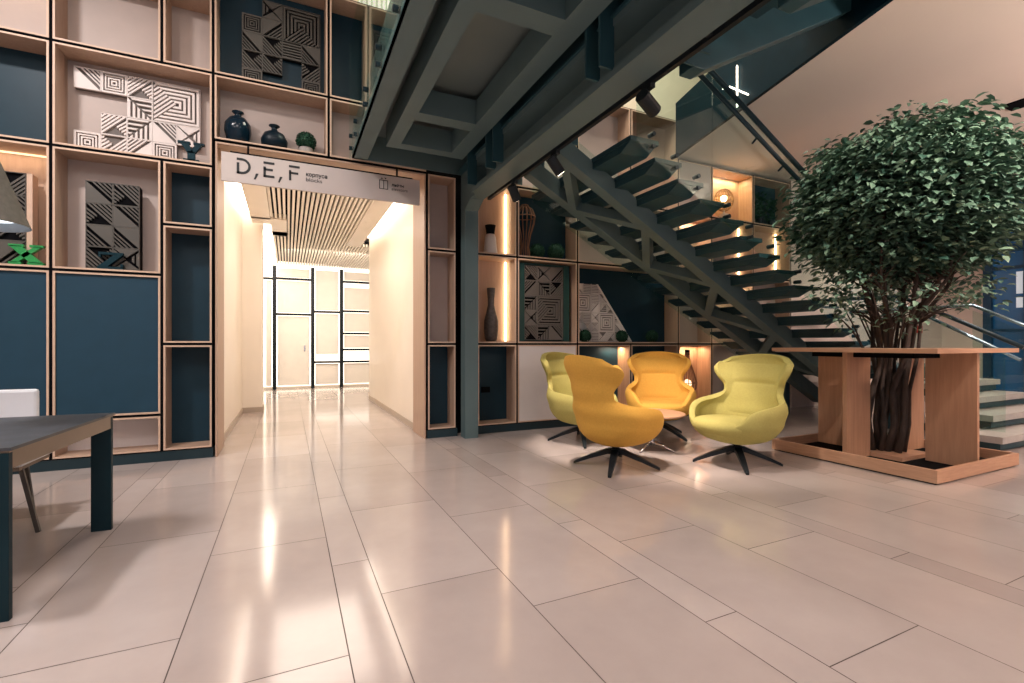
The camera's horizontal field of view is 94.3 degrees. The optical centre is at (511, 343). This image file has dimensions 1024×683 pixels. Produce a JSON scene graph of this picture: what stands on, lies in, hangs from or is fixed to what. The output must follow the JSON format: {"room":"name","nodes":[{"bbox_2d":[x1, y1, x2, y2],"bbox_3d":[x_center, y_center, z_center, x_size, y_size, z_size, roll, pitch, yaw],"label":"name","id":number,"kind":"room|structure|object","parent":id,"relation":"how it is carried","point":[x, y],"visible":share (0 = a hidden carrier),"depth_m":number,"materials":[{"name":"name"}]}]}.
{"room":"office building lobby","nodes":[
{"label":"office building lobby","id":0,"kind":"room"},
{"bbox_2d":[224,181,263,432],"bbox_3d":[-5.009,-0.600,9.081,0.487,3.600,7.700,0,0,-25],"label":"wall","id":1,"kind":"structure","parent":0,"point":[243,239],"depth_m":7.96,"materials":[{"name":"beige paint"}]},
{"bbox_2d":[264,254,368,388],"bbox_3d":[-3.775,-0.650,11.990,5.400,3.700,3.710,0,0,-25],"label":"wall","id":2,"kind":"structure","parent":0,"point":[282,387],"depth_m":13.13,"materials":[{"name":"white paint"}]},
{"bbox_2d":[264,230,274,260],"bbox_3d":[-5.601,-2.194,10.820,0.300,0.008,3.650,0,0,-25],"label":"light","id":3,"kind":"object","parent":2,"relation":"attached to","point":[269,255],"visible":0.57,"depth_m":10.78,"materials":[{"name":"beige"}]},
{"bbox_2d":[224,395,412,440],"bbox_3d":[-3.271,1.155,7.966,2.320,0.090,4.200,0,0,-25],"label":"baseboard","id":4,"kind":"structure","parent":2,"relation":"attached to","point":[398,416],"depth_m":7.90,"materials":[{"name":"beige wood"}]},
{"bbox_2d":[241,184,392,269],"bbox_3d":[-2.826,-2.290,9.978,5.200,0.380,7.940,0,0,-25],"label":"ceiling","id":5,"kind":"structure","parent":0,"point":[320,226],"depth_m":8.38,"materials":[{"name":"beige wood"}]},
{"bbox_2d":[13,414,688,473],"bbox_3d":[-0.448,1.150,6.483,12.520,0.100,0.290,0,0,-25],"label":"baseboard","id":6,"kind":"structure","parent":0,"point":[78,463],"depth_m":4.90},
{"bbox_2d":[51,414,161,459],"bbox_3d":[-4.021,0.910,4.793,0.856,0.377,0.300,0,0,-25],"label":"shelf box","id":7,"kind":"object","parent":6,"relation":"on","point":[143,433],"visible":0.44,"depth_m":4.91,"materials":[{"name":"brown wood"}]},
{"bbox_2d":[51,269,161,416],"bbox_3d":[-4.021,0.007,4.793,0.856,1.422,0.300,0,0,-25],"label":"door","id":8,"kind":"structure","parent":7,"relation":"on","point":[106,327],"depth_m":4.66,"materials":[{"name":"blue wood"}]},
{"bbox_2d":[51,145,161,274],"bbox_3d":[-4.021,-1.292,4.793,0.856,1.172,0.300,0,0,-25],"label":"shelf box","id":9,"kind":"object","parent":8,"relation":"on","point":[70,167],"visible":0.7,"depth_m":4.79,"materials":[{"name":"brown wood"}]},
{"bbox_2d":[97,252,123,269],"bbox_3d":[-3.983,-0.824,4.717,0.200,0.165,0.050,0,0,-25],"label":"letter","id":10,"kind":"object","parent":9,"relation":"in","point":[115,257],"visible":0.96,"depth_m":4.70,"materials":[{"name":"teal paint"}]},
{"bbox_2d":[85,180,142,270],"bbox_3d":[-4.020,-1.180,4.809,0.428,0.858,0.120,0,0,-25],"label":"relief","id":11,"kind":"object","parent":9,"relation":"in","point":[113,212],"visible":0.91,"depth_m":4.76,"materials":[{"name":"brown metal"}]},
{"bbox_2d":[51,40,214,169],"bbox_3d":[-3.819,-2.375,4.888,1.302,0.987,0.300,0,0,-25],"label":"shelf box","id":12,"kind":"object","parent":9,"relation":"on","point":[72,109],"visible":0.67,"depth_m":4.81,"materials":[{"name":"brown wood"}]},
{"bbox_2d":[51,0,161,62],"bbox_3d":[-4.021,-3.270,4.793,0.856,0.797,0.300,0,0,-25],"label":"shelf box","id":13,"kind":"object","parent":12,"relation":"on","point":[133,28],"visible":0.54,"depth_m":4.87,"materials":[{"name":"brown wood"}]},
{"bbox_2d":[74,65,200,158],"bbox_3d":[-3.885,-2.343,4.969,1.060,0.848,0.065,0,0,-25],"label":"relief","id":14,"kind":"object","parent":12,"relation":"in","point":[159,114],"visible":0.88,"depth_m":4.96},
{"bbox_2d":[162,0,212,72],"bbox_3d":[-3.431,-3.270,5.071,0.443,0.797,0.300,0,0,-25],"label":"shelf box","id":15,"kind":"object","parent":12,"relation":"on","point":[187,25],"visible":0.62,"depth_m":5.15,"materials":[{"name":"brown wood"}]},
{"bbox_2d":[178,140,204,161],"bbox_3d":[-3.370,-2.016,4.995,0.235,0.200,0.050,0,0,-25],"label":"letter","id":16,"kind":"object","parent":12,"relation":"in","point":[191,153],"visible":0.94,"depth_m":4.97,"materials":[{"name":"teal paint"}]},
{"bbox_2d":[162,344,214,451],"bbox_3d":[-3.431,0.550,5.071,0.443,1.097,0.300,0,0,-25],"label":"shelf box","id":17,"kind":"object","parent":6,"relation":"on","point":[188,370],"visible":0.93,"depth_m":5.15,"materials":[{"name":"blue wood"}]},
{"bbox_2d":[162,224,214,343],"bbox_3d":[-3.431,-0.613,5.071,0.443,1.222,0.300,0,0,-25],"label":"shelf box","id":18,"kind":"object","parent":17,"relation":"on","point":[188,253],"visible":0.91,"depth_m":5.15,"materials":[{"name":"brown wood"}]},
{"bbox_2d":[162,160,214,230],"bbox_3d":[-3.431,-1.552,5.071,0.443,0.652,0.300,0,0,-25],"label":"shelf box","id":19,"kind":"object","parent":18,"relation":"on","point":[188,190],"visible":0.81,"depth_m":5.14,"materials":[{"name":"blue wood"}]},
{"bbox_2d":[426,344,455,430],"bbox_3d":[-0.962,0.550,6.235,0.386,1.097,0.300,0,0,-25],"label":"shelf box","id":20,"kind":"object","parent":6,"relation":"on","point":[440,358],"visible":0.77,"depth_m":6.35,"materials":[{"name":"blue wood"}]},
{"bbox_2d":[426,250,455,343],"bbox_3d":[-0.962,-0.600,6.235,0.386,1.197,0.300,0,0,-25],"label":"shelf box","id":21,"kind":"object","parent":20,"relation":"on","point":[440,265],"visible":0.83,"depth_m":6.35,"materials":[{"name":"brown wood"}]},
{"bbox_2d":[426,173,455,251],"bbox_3d":[-0.962,-1.685,6.235,0.386,0.967,0.300,0,0,-25],"label":"shelf box","id":22,"kind":"object","parent":21,"relation":"on","point":[440,189],"visible":0.67,"depth_m":6.34,"materials":[{"name":"brown wood"}]},
{"bbox_2d":[478,344,516,426],"bbox_3d":[-0.260,0.550,6.566,0.589,1.097,0.300,0,0,-25],"label":"shelf box","id":23,"kind":"object","parent":6,"relation":"on","point":[497,363],"visible":0.7,"depth_m":6.68,"materials":[{"name":"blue wood"}]},
{"bbox_2d":[478,254,516,343],"bbox_3d":[-0.260,-0.600,6.566,0.589,1.197,0.300,0,0,-25],"label":"shelf box","id":24,"kind":"object","parent":23,"relation":"on","point":[499,273],"visible":0.71,"depth_m":6.68,"materials":[{"name":"brown wood"}]},
{"bbox_2d":[484,288,497,340],"bbox_3d":[-0.288,-0.404,6.542,0.200,0.735,0.200,0,0,-25],"label":"vase","id":25,"kind":"object","parent":24,"relation":"on","point":[491,320],"visible":1,"depth_m":6.48,"materials":[{"name":"ceramic"}]},
{"bbox_2d":[478,189,516,256],"bbox_3d":[-0.260,-1.685,6.566,0.589,0.967,0.300,0,0,-25],"label":"shelf box","id":26,"kind":"object","parent":24,"relation":"on","point":[500,211],"visible":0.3,"depth_m":6.71,"materials":[{"name":"brown wood"}]},
{"bbox_2d":[484,224,496,252],"bbox_3d":[-0.297,-1.433,6.538,0.196,0.395,0.196,0,0,-25],"label":"vase","id":27,"kind":"object","parent":26,"relation":"on","point":[490,245],"visible":0.84,"depth_m":6.47,"materials":[{"name":"white ceramic"}]},
{"bbox_2d":[577,344,630,404],"bbox_3d":[1.344,0.550,7.323,0.979,1.097,0.300,0,0,-25],"label":"shelf box","id":28,"kind":"object","parent":6,"relation":"on","point":[613,354],"visible":0.38,"depth_m":7.49,"materials":[{"name":"brown wood"}]},
{"bbox_2d":[577,262,677,343],"bbox_3d":[1.787,-0.600,7.532,1.959,1.197,0.300,0,0,-25],"label":"shelf box","id":29,"kind":"object","parent":28,"relation":"on","point":[640,309],"visible":0.64,"depth_m":7.77,"materials":[{"name":"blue wood"}]},
{"bbox_2d":[579,283,631,341],"bbox_3d":[1.423,-0.479,7.390,1.080,0.882,0.046,0,0,-25],"label":"relief","id":30,"kind":"object","parent":29,"relation":"in","point":[596,315],"visible":0.81,"depth_m":7.32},
{"bbox_2d":[577,205,677,265],"bbox_3d":[1.787,-1.685,7.532,1.959,0.967,0.300,0,0,-25],"label":"shelf box","id":31,"kind":"object","parent":29,"relation":"on","point":[589,252],"visible":0.1,"depth_m":7.44,"materials":[{"name":"brown wood"}]},
{"bbox_2d":[577,106,630,195],"bbox_3d":[1.344,-2.920,7.323,0.979,1.497,0.300,0,0,-25],"label":"shelf box","id":32,"kind":"object","parent":31,"relation":"on","point":[614,128],"visible":0.23,"depth_m":7.49,"materials":[{"name":"brown wood"}]},
{"bbox_2d":[631,109,677,209],"bbox_3d":[2.231,-2.920,7.741,0.977,1.497,0.300,0,0,-25],"label":"shelf box","id":33,"kind":"object","parent":31,"relation":"on","point":[642,125],"visible":0.31,"depth_m":7.88,"materials":[{"name":"brown wood"}]},
{"bbox_2d":[631,344,677,382],"bbox_3d":[2.231,0.550,7.741,0.977,1.097,0.300,0,0,-25],"label":"shelf box","id":34,"kind":"object","parent":6,"relation":"on","point":[635,348],"visible":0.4,"depth_m":7.83,"materials":[{"name":"brown wood"}]},
{"bbox_2d":[678,344,711,398],"bbox_3d":[3.018,0.550,8.112,0.757,1.097,0.300,0,0,-25],"label":"shelf box","id":35,"kind":"object","parent":6,"relation":"on","point":[700,354],"visible":0.41,"depth_m":8.27,"materials":[{"name":"brown wood"}]},
{"bbox_2d":[678,281,711,343],"bbox_3d":[3.018,-0.600,8.112,0.757,1.197,0.300,0,0,-25],"label":"shelf box","id":36,"kind":"object","parent":35,"relation":"on","point":[689,331],"visible":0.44,"depth_m":8.27,"materials":[{"name":"brown wood"}]},
{"bbox_2d":[678,217,711,267],"bbox_3d":[3.018,-1.685,8.112,0.757,0.967,0.300,0,0,-25],"label":"shelf box","id":37,"kind":"object","parent":36,"relation":"on","point":[709,218],"visible":0.17,"depth_m":8.25,"materials":[{"name":"brown wood"}]},
{"bbox_2d":[678,159,711,216],"bbox_3d":[3.018,-2.610,8.112,0.757,0.877,0.300,0,0,-25],"label":"box","id":38,"kind":"object","parent":37,"relation":"on","point":[689,169],"visible":0.47,"depth_m":8.02,"materials":[{"name":"brown wood"}]},
{"bbox_2d":[712,344,746,393],"bbox_3d":[3.827,0.550,8.494,1.027,1.097,0.300,0,0,-25],"label":"shelf box","id":39,"kind":"object","parent":6,"relation":"on","point":[720,352],"visible":0.18,"depth_m":8.61,"materials":[{"name":"brown wood"}]},
{"bbox_2d":[712,275,752,343],"bbox_3d":[3.827,-0.600,8.494,1.027,1.197,0.300,0,0,-25],"label":"shelf box","id":40,"kind":"object","parent":39,"relation":"on","point":[715,340],"visible":0.09,"depth_m":8.62,"materials":[{"name":"brown wood"}]},
{"bbox_2d":[712,218,752,275],"bbox_3d":[3.827,-1.685,8.494,1.027,0.967,0.300,0,0,-25],"label":"shelf box","id":41,"kind":"object","parent":40,"relation":"on","point":[740,231],"visible":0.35,"depth_m":8.69,"materials":[{"name":"brown wood"}]},
{"bbox_2d":[711,166,752,223],"bbox_3d":[3.827,-2.610,8.494,1.027,0.877,0.300,0,0,-25],"label":"shelf box","id":42,"kind":"object","parent":41,"relation":"on","point":[739,184],"visible":0.66,"depth_m":8.65,"materials":[{"name":"brown wood"}]},
{"bbox_2d":[714,188,733,216],"bbox_3d":[3.773,-2.486,8.457,0.380,0.559,0.287,0,0,-25],"label":"globe lamp","id":43,"kind":"object","parent":42,"relation":"on","point":[723,198],"visible":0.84,"depth_m":8.41,"materials":[{"name":"brown metal"}]},
{"bbox_3d":[-4.807,0.910,4.422,0.875,0.377,0.300,0,0,-25],"label":"shelf box","id":44,"kind":"object","parent":6,"relation":"on","visible":0},
{"bbox_2d":[0,267,50,415],"bbox_3d":[-4.807,0.007,4.422,0.875,1.422,0.300,0,0,-25],"label":"door","id":45,"kind":"structure","parent":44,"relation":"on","point":[25,293],"depth_m":4.42,"materials":[{"name":"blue wood"}]},
{"bbox_2d":[0,138,50,268],"bbox_3d":[-4.807,-1.292,4.422,0.875,1.172,0.300,0,0,-25],"label":"shelf box","id":46,"kind":"object","parent":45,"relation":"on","point":[26,157],"visible":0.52,"depth_m":4.56,"materials":[{"name":"brown wood"}]},
{"bbox_2d":[0,171,37,264],"bbox_3d":[-4.782,-1.180,4.449,0.474,0.860,0.120,0,0,-25],"label":"relief","id":47,"kind":"object","parent":46,"relation":"in","point":[25,186],"visible":0.49,"depth_m":4.48,"materials":[{"name":"black wood"}]},
{"bbox_2d":[0,29,50,144],"bbox_3d":[-4.807,-2.375,4.422,0.875,0.987,0.300,0,0,-25],"label":"shelf box","id":48,"kind":"object","parent":46,"relation":"on","point":[25,60],"visible":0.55,"depth_m":4.58,"materials":[{"name":"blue wood"}]},
{"bbox_2d":[0,0,50,39],"bbox_3d":[-4.807,-3.270,4.422,0.875,0.797,0.300,0,0,-25],"label":"shelf box","id":49,"kind":"object","parent":48,"relation":"on","point":[27,17],"visible":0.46,"depth_m":4.59,"materials":[{"name":"brown wood"}]},
{"bbox_2d":[8,243,45,265],"bbox_3d":[-4.537,-0.834,4.444,0.245,0.185,0.050,0,0,-25],"label":"letter","id":50,"kind":"object","parent":46,"relation":"in","point":[26,254],"visible":0.95,"depth_m":4.43,"materials":[{"name":"green paint"}]},
{"bbox_3d":[4.754,0.550,8.931,1.017,1.097,0.300,0,0,-25],"label":"shelf box","id":51,"kind":"object","parent":6,"relation":"on","visible":0},
{"bbox_2d":[753,281,789,341],"bbox_3d":[4.754,-0.600,8.931,1.017,1.197,0.300,0,0,-25],"label":"shelf box","id":52,"kind":"object","parent":51,"relation":"on","point":[786,283],"visible":0.13,"depth_m":9.12,"materials":[{"name":"brown wood"}]},
{"bbox_2d":[753,224,789,280],"bbox_3d":[4.754,-1.685,8.931,1.017,0.967,0.300,0,0,-25],"label":"shelf box","id":53,"kind":"object","parent":52,"relation":"on","point":[766,233],"visible":0.48,"depth_m":9.11,"materials":[{"name":"brown wood"}]},
{"bbox_2d":[753,175,789,227],"bbox_3d":[4.754,-2.610,8.931,1.017,0.877,0.300,0,0,-25],"label":"shelf box","id":54,"kind":"object","parent":53,"relation":"on","point":[769,186],"visible":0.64,"depth_m":9.09,"materials":[{"name":"brown wood"}]},
{"bbox_2d":[754,190,766,223],"bbox_3d":[4.618,-2.529,8.854,0.325,0.646,0.216,0,0,-25],"label":"plant","id":55,"kind":"object","parent":54,"relation":"in","point":[758,219],"visible":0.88,"depth_m":8.82,"materials":[{"name":"green plant"}]},
{"bbox_2d":[764,199,777,224],"bbox_3d":[4.896,-2.473,8.995,0.311,0.535,0.230,0,0,-25],"label":"plant","id":56,"kind":"object","parent":54,"relation":"in","point":[771,202],"visible":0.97,"depth_m":8.97,"materials":[{"name":"green plant"}]},
{"bbox_2d":[369,203,412,421],"bbox_3d":[-1.046,-0.600,9.015,2.600,3.600,4.200,0,0,-25],"label":"wall","id":57,"kind":"structure","parent":0,"point":[391,242],"depth_m":8.12,"materials":[{"name":"beige paint"}]},
{"bbox_2d":[0,386,1023,682],"bbox_3d":[0.741,1.240,4.993,23.600,0.080,20.800,0,0,-25],"label":"floor","id":58,"kind":"structure","parent":0,"point":[326,539],"depth_m":2.52,"materials":[{"name":"tile"}]},
{"bbox_2d":[0,389,51,532],"bbox_3d":[-3.421,0.759,3.058,0.722,0.888,0.490,0,0,-25],"label":"chair","id":59,"kind":"object","parent":58,"relation":"on","point":[14,402],"visible":0.48,"depth_m":3.27,"materials":[{"name":"plastic"}]},
{"bbox_2d":[0,413,114,622],"bbox_3d":[-3.250,0.824,2.225,1.880,0.752,1.130,0,0,-22],"label":"desk","id":60,"kind":"object","parent":58,"relation":"on","point":[23,440],"visible":1,"depth_m":2.49,"materials":[{"name":"wood"}]},
{"bbox_2d":[264,258,368,389],"bbox_3d":[-4.599,-0.440,13.382,4.297,3.280,0.110,0,0,-25],"label":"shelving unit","id":61,"kind":"object","parent":58,"relation":"on","point":[293,296],"visible":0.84,"depth_m":13.05,"materials":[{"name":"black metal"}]},
{"bbox_2d":[517,344,576,422],"bbox_3d":[0.454,0.550,6.903,0.983,1.097,0.300,0,0,-25],"label":"base cabinet","id":62,"kind":"object","parent":58,"relation":"on","point":[532,385],"visible":0.51,"depth_m":6.67,"materials":[{"name":"white wood"}]},
{"bbox_2d":[517,257,576,343],"bbox_3d":[0.454,-0.600,6.903,0.983,1.197,0.300,0,0,-25],"label":"shelf box","id":63,"kind":"object","parent":62,"relation":"on","point":[572,265],"visible":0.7,"depth_m":6.97,"materials":[{"name":"brown wood"}]},
{"bbox_2d":[519,262,568,340],"bbox_3d":[0.444,-0.592,6.888,0.830,1.107,0.120,0,0,-25],"label":"relief","id":64,"kind":"object","parent":63,"relation":"attached to","point":[543,288],"visible":1,"depth_m":6.85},
{"bbox_2d":[517,187,576,261],"bbox_3d":[0.454,-1.685,6.903,0.983,0.967,0.300,0,0,-25],"label":"shelf box","id":65,"kind":"object","parent":63,"relation":"on","point":[549,228],"visible":0.43,"depth_m":7.04,"materials":[{"name":"brown wood"}]},
{"bbox_2d":[519,204,535,255],"bbox_3d":[0.182,-1.607,6.764,0.312,0.740,0.312,0,0,-25],"label":"wire lantern","id":66,"kind":"object","parent":65,"relation":"in","point":[521,206],"visible":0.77,"depth_m":6.71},
{"bbox_2d":[547,243,564,258],"bbox_3d":[0.643,-1.349,6.982,0.259,0.264,0.265,0,0,-25],"label":"ball","id":67,"kind":"object","parent":65,"relation":"in","point":[555,250],"visible":0.84,"depth_m":6.91,"materials":[{"name":"green plant"}]},
{"bbox_2d":[540,352,617,447],"bbox_3d":[0.842,0.649,5.869,0.915,1.096,0.972,0,0,-43],"label":"lounge chair","id":68,"kind":"object","parent":58,"relation":"on","point":[559,394],"visible":0.57,"depth_m":5.83,"materials":[{"name":"yellow fabric"}]},
{"bbox_2d":[547,360,572,395],"bbox_3d":[0.635,0.475,6.091,0.648,0.570,0.265,0,0,-43],"label":"cushion","id":69,"kind":"object","parent":68,"relation":"on","point":[558,380],"depth_m":6.09,"materials":[{"name":"yellow fabric"}]},
{"bbox_2d":[564,355,663,477],"bbox_3d":[0.992,0.649,4.626,0.972,1.096,0.915,0,0,-25],"label":"lounge chair","id":70,"kind":"object","parent":58,"relation":"on","point":[600,418],"visible":1,"depth_m":4.30,"materials":[{"name":"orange fabric"}]},
{"bbox_2d":[625,351,695,441],"bbox_3d":[1.926,0.649,6.189,0.915,1.096,0.972,0,0,13],"label":"lounge chair","id":71,"kind":"object","parent":58,"relation":"on","point":[658,383],"visible":0.8,"depth_m":6.44,"materials":[{"name":"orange fabric"}]},
{"bbox_2d":[636,359,681,397],"bbox_3d":[1.996,0.475,6.483,0.648,0.570,0.265,0,0,13],"label":"cushion","id":72,"kind":"object","parent":71,"relation":"on","point":[655,378],"depth_m":6.47,"materials":[{"name":"orange fabric"}]},
{"bbox_2d":[640,400,684,412],"bbox_3d":[1.900,0.820,6.077,0.720,0.200,0.730,0,0,13],"label":"seat cushion","id":73,"kind":"object","parent":71,"relation":"on","point":[677,405],"depth_m":5.80,"materials":[{"name":"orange fabric"}]},
{"bbox_2d":[639,408,685,452],"bbox_3d":[1.601,0.988,5.421,0.720,0.416,0.720,0,0,-25],"label":"coffee table","id":74,"kind":"object","parent":58,"relation":"on","point":[668,414],"visible":0.44,"depth_m":5.33,"materials":[{"name":"brown wood"}]},
{"bbox_2d":[349,0,1023,449],"bbox_3d":[3.141,-2.011,5.384,9.016,6.423,4.660,0,0,-25],"label":"staircase","id":75,"kind":"structure","parent":58,"relation":"on","point":[479,91],"depth_m":4.78,"materials":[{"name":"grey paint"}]},
{"bbox_2d":[488,0,770,199],"bbox_3d":[0.584,-1.802,4.007,0.065,0.035,4.150,0,0,-25],"label":"track","id":76,"kind":"object","parent":75,"relation":"attached to","point":[755,5],"visible":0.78,"depth_m":3.18,"materials":[{"name":"black metal"}]},
{"bbox_2d":[546,150,564,176],"bbox_3d":[0.405,-1.676,4.426,0.184,0.218,0.100,0,0,-25],"label":"track spotlight","id":77,"kind":"object","parent":76,"relation":"attached to","point":[553,162],"visible":1,"depth_m":4.39,"materials":[{"name":"black metal"}]},
{"bbox_2d":[635,82,660,117],"bbox_3d":[0.943,-1.687,3.287,0.196,0.196,0.106,0,0,-38],"label":"track spotlight","id":78,"kind":"object","parent":76,"relation":"attached to","point":[645,100],"visible":1,"depth_m":3.25,"materials":[{"name":"black metal"}]},
{"bbox_2d":[924,385,995,393],"bbox_3d":[6.271,0.632,6.805,1.850,0.075,0.340,0,0,-25],"label":"stair tread","id":79,"kind":"object","parent":75,"relation":"on","point":[988,388],"depth_m":6.91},
{"bbox_2d":[979,398,1023,407],"bbox_3d":[6.399,0.802,6.534,1.850,0.075,0.340,0,0,-25],"label":"stair tread","id":80,"kind":"object","parent":75,"relation":"on","point":[999,402],"depth_m":6.45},
{"bbox_2d":[979,418,1023,427],"bbox_3d":[6.527,0.973,6.263,1.850,0.075,0.340,0,0,-25],"label":"stair tread","id":81,"kind":"object","parent":75,"relation":"on","point":[1002,422],"depth_m":5.83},
{"bbox_2d":[979,441,1023,449],"bbox_3d":[6.403,1.143,5.917,2.370,0.075,0.340,0,0,-25],"label":"stair tread","id":82,"kind":"object","parent":75,"relation":"on","point":[996,445],"depth_m":5.33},
{"bbox_2d":[689,354,793,474],"bbox_3d":[2.260,0.649,4.749,0.972,1.096,0.915,0,0,-32],"label":"lounge chair","id":83,"kind":"object","parent":58,"relation":"on","point":[751,408],"visible":1,"depth_m":4.78,"materials":[{"name":"yellow fabric"}]},
{"bbox_2d":[691,414,746,436],"bbox_3d":[2.162,0.820,4.689,0.730,0.200,0.720,0,0,-32],"label":"seat cushion","id":84,"kind":"object","parent":83,"relation":"on","point":[708,425],"depth_m":4.51,"materials":[{"name":"yellow fabric"}]},
{"bbox_2d":[724,363,781,413],"bbox_3d":[2.516,0.475,4.911,0.265,0.570,0.648,0,0,-32],"label":"cushion","id":85,"kind":"object","parent":83,"relation":"on","point":[749,388],"depth_m":4.96,"materials":[{"name":"yellow fabric"}]},
{"bbox_2d":[772,347,1018,484],"bbox_3d":[3.972,0.621,5.035,1.540,1.158,1.520,0,0,-25],"label":"table","id":86,"kind":"object","parent":58,"relation":"on","point":[950,450],"visible":0.95,"depth_m":4.73,"materials":[{"name":"brown wood"}]},
{"bbox_2d":[775,442,1011,484],"bbox_3d":[3.972,1.185,5.035,1.500,0.030,1.480,0,0,-25],"label":"table base","id":87,"kind":"object","parent":86,"relation":"attached to","point":[920,461],"depth_m":4.66,"materials":[{"name":"brown wood"}]},
{"bbox_2d":[772,92,1023,453],"bbox_3d":[4.178,-0.660,4.995,2.336,3.596,2.326,0,0,-15],"label":"ficus tree","id":88,"kind":"object","parent":86,"relation":"on","point":[962,176],"visible":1,"depth_m":4.68,"materials":[{"name":"green plant"}]},
{"bbox_2d":[353,0,706,183],"bbox_3d":[-2.439,-2.900,5.876,18.600,8.200,0.290,0,0,-25],"label":"wall","id":89,"kind":"structure","parent":0,"point":[671,88],"depth_m":8.13,"materials":[{"name":"beige paint"}]},
{"bbox_2d":[213,73,328,158],"bbox_3d":[-2.711,-2.520,5.410,1.142,0.697,0.300,0,0,-25],"label":"shelf box","id":90,"kind":"object","parent":89,"relation":"attached to","point":[295,112],"visible":0.79,"depth_m":5.46,"materials":[{"name":"brown wood"}]},
{"bbox_2d":[224,110,251,141],"bbox_3d":[-3.029,-2.381,5.250,0.264,0.362,0.264,0,0,-25],"label":"vase","id":91,"kind":"object","parent":90,"relation":"in","point":[236,127],"visible":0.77,"depth_m":5.16,"materials":[{"name":"blue ceramic"}]},
{"bbox_2d":[213,0,328,96],"bbox_3d":[-2.711,-3.475,5.410,1.142,1.207,0.300,0,0,-25],"label":"shelf box","id":92,"kind":"object","parent":90,"relation":"on","point":[227,14],"visible":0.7,"depth_m":5.39,"materials":[{"name":"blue wood"}]},
{"bbox_2d":[242,0,319,91],"bbox_3d":[-2.678,-3.425,5.538,0.818,1.023,0.065,0,0,-25],"label":"relief","id":93,"kind":"object","parent":92,"relation":"attached to","point":[281,32],"visible":0.88,"depth_m":5.51,"materials":[{"name":"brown metal"}]},
{"bbox_2d":[261,124,287,147],"bbox_3d":[-2.703,-2.341,5.403,0.276,0.282,0.276,0,0,-25],"label":"vase","id":94,"kind":"object","parent":90,"relation":"in","point":[272,137],"visible":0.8,"depth_m":5.30,"materials":[{"name":"ceramic"}]},
{"bbox_2d":[295,131,316,151],"bbox_3d":[-2.400,-2.337,5.535,0.237,0.272,0.237,0,0,-25],"label":"plant","id":95,"kind":"object","parent":90,"relation":"in","point":[304,141],"visible":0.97,"depth_m":5.47,"materials":[{"name":"green plant"}]},
{"bbox_2d":[215,141,425,456],"bbox_3d":[-2.247,-0.476,5.795,2.275,3.352,0.600,0,0,-25],"label":"door frame","id":96,"kind":"structure","parent":89,"relation":"in","point":[419,212],"depth_m":5.68,"materials":[{"name":"brown wood"}]},
{"bbox_2d":[221,146,419,205],"bbox_3d":[-2.123,-1.940,5.498,2.130,0.410,0.034,0,0,-25],"label":"hanging sign","id":97,"kind":"object","parent":96,"relation":"hanging from","point":[236,167],"visible":1,"depth_m":5.43,"materials":[{"name":"white plastic"}]},
{"bbox_2d":[359,0,389,9],"bbox_3d":[-1.176,-4.680,6.245,1.600,1.040,0.060,0,0,-25],"label":"ceiling lamp","id":98,"kind":"object","parent":89,"relation":"attached to","point":[382,4],"visible":0.02,"depth_m":5.99,"materials":[{"name":"white"}]},
{"bbox_2d":[328,98,426,173],"bbox_3d":[-1.666,-2.520,5.903,1.164,0.697,0.300,0,0,-25],"label":"shelf box","id":99,"kind":"object","parent":89,"relation":"attached to","point":[342,113],"visible":0.39,"depth_m":5.82,"materials":[{"name":"brown wood"}]},
{"bbox_2d":[329,0,368,103],"bbox_3d":[-1.989,-3.475,5.751,0.450,1.207,0.300,0,0,-25],"label":"shelf box","id":100,"kind":"object","parent":99,"relation":"on","point":[347,18],"visible":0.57,"depth_m":5.85,"materials":[{"name":"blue wood"}]},
{"bbox_2d":[369,5,386,69],"bbox_3d":[-1.287,-3.475,6.082,1.096,1.207,0.300,0,0,-25],"label":"shelf box","id":101,"kind":"object","parent":99,"relation":"on","point":[376,15],"visible":0.13,"depth_m":5.87,"materials":[{"name":"brown wood"}]},
{"bbox_2d":[456,183,460,432],"bbox_3d":[-0.684,-0.480,6.444,0.260,3.360,0.040,0,0,-25],"label":"trim","id":102,"kind":"structure","parent":89,"relation":"attached to","point":[458,186],"depth_m":6.40,"materials":[{"name":"brown wood"}]},
{"bbox_2d":[678,0,1023,198],"bbox_3d":[7.725,-3.145,3.665,11.500,0.110,12.440,0,0,-25],"label":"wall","id":103,"kind":"structure","parent":0,"point":[930,52],"depth_m":5.59,"materials":[{"name":"paint"}]},
{"bbox_2d":[676,0,892,155],"bbox_3d":[3.912,-3.505,1.679,0.083,0.870,12.445,0,0,-11],"label":"glass railing","id":104,"kind":"object","parent":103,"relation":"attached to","point":[699,112],"depth_m":5.90,"materials":[{"name":"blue glass"}]},
{"bbox_2d":[786,181,940,406],"bbox_3d":[7.780,-0.945,10.370,5.680,4.290,0.360,0,0,-25],"label":"wall","id":105,"kind":"structure","parent":0,"point":[932,338],"depth_m":9.45,"materials":[{"name":"paint"}]},
{"bbox_2d":[941,245,982,390],"bbox_3d":[12.835,-2.900,6.075,0.200,8.200,12.440,0,0,-25],"label":"wall","id":106,"kind":"structure","parent":0,"point":[950,338],"depth_m":10.95,"materials":[{"name":"paint"}]},
{"bbox_2d":[983,202,1023,391],"bbox_3d":[12.962,-0.945,5.571,0.200,4.290,11.220,0,0,-25],"label":"window","id":107,"kind":"structure","parent":106,"relation":"in","point":[1010,371],"depth_m":10.34,"materials":[{"name":"blue glass"}]},
{"bbox_3d":[0.263,-5.710,0.146,18.600,2.580,12.440,0,0,-25],"label":"ceiling","id":108,"kind":"structure","parent":0,"visible":0},
{"bbox_2d":[0,162,31,232],"bbox_3d":[-2.938,-2.540,2.595,0.444,3.760,0.444,0,0,-25],"label":"pendant lamp","id":109,"kind":"object","parent":108,"relation":"hanging from","point":[13,219],"visible":1,"depth_m":2.63,"materials":[{"name":"grey fabric"}]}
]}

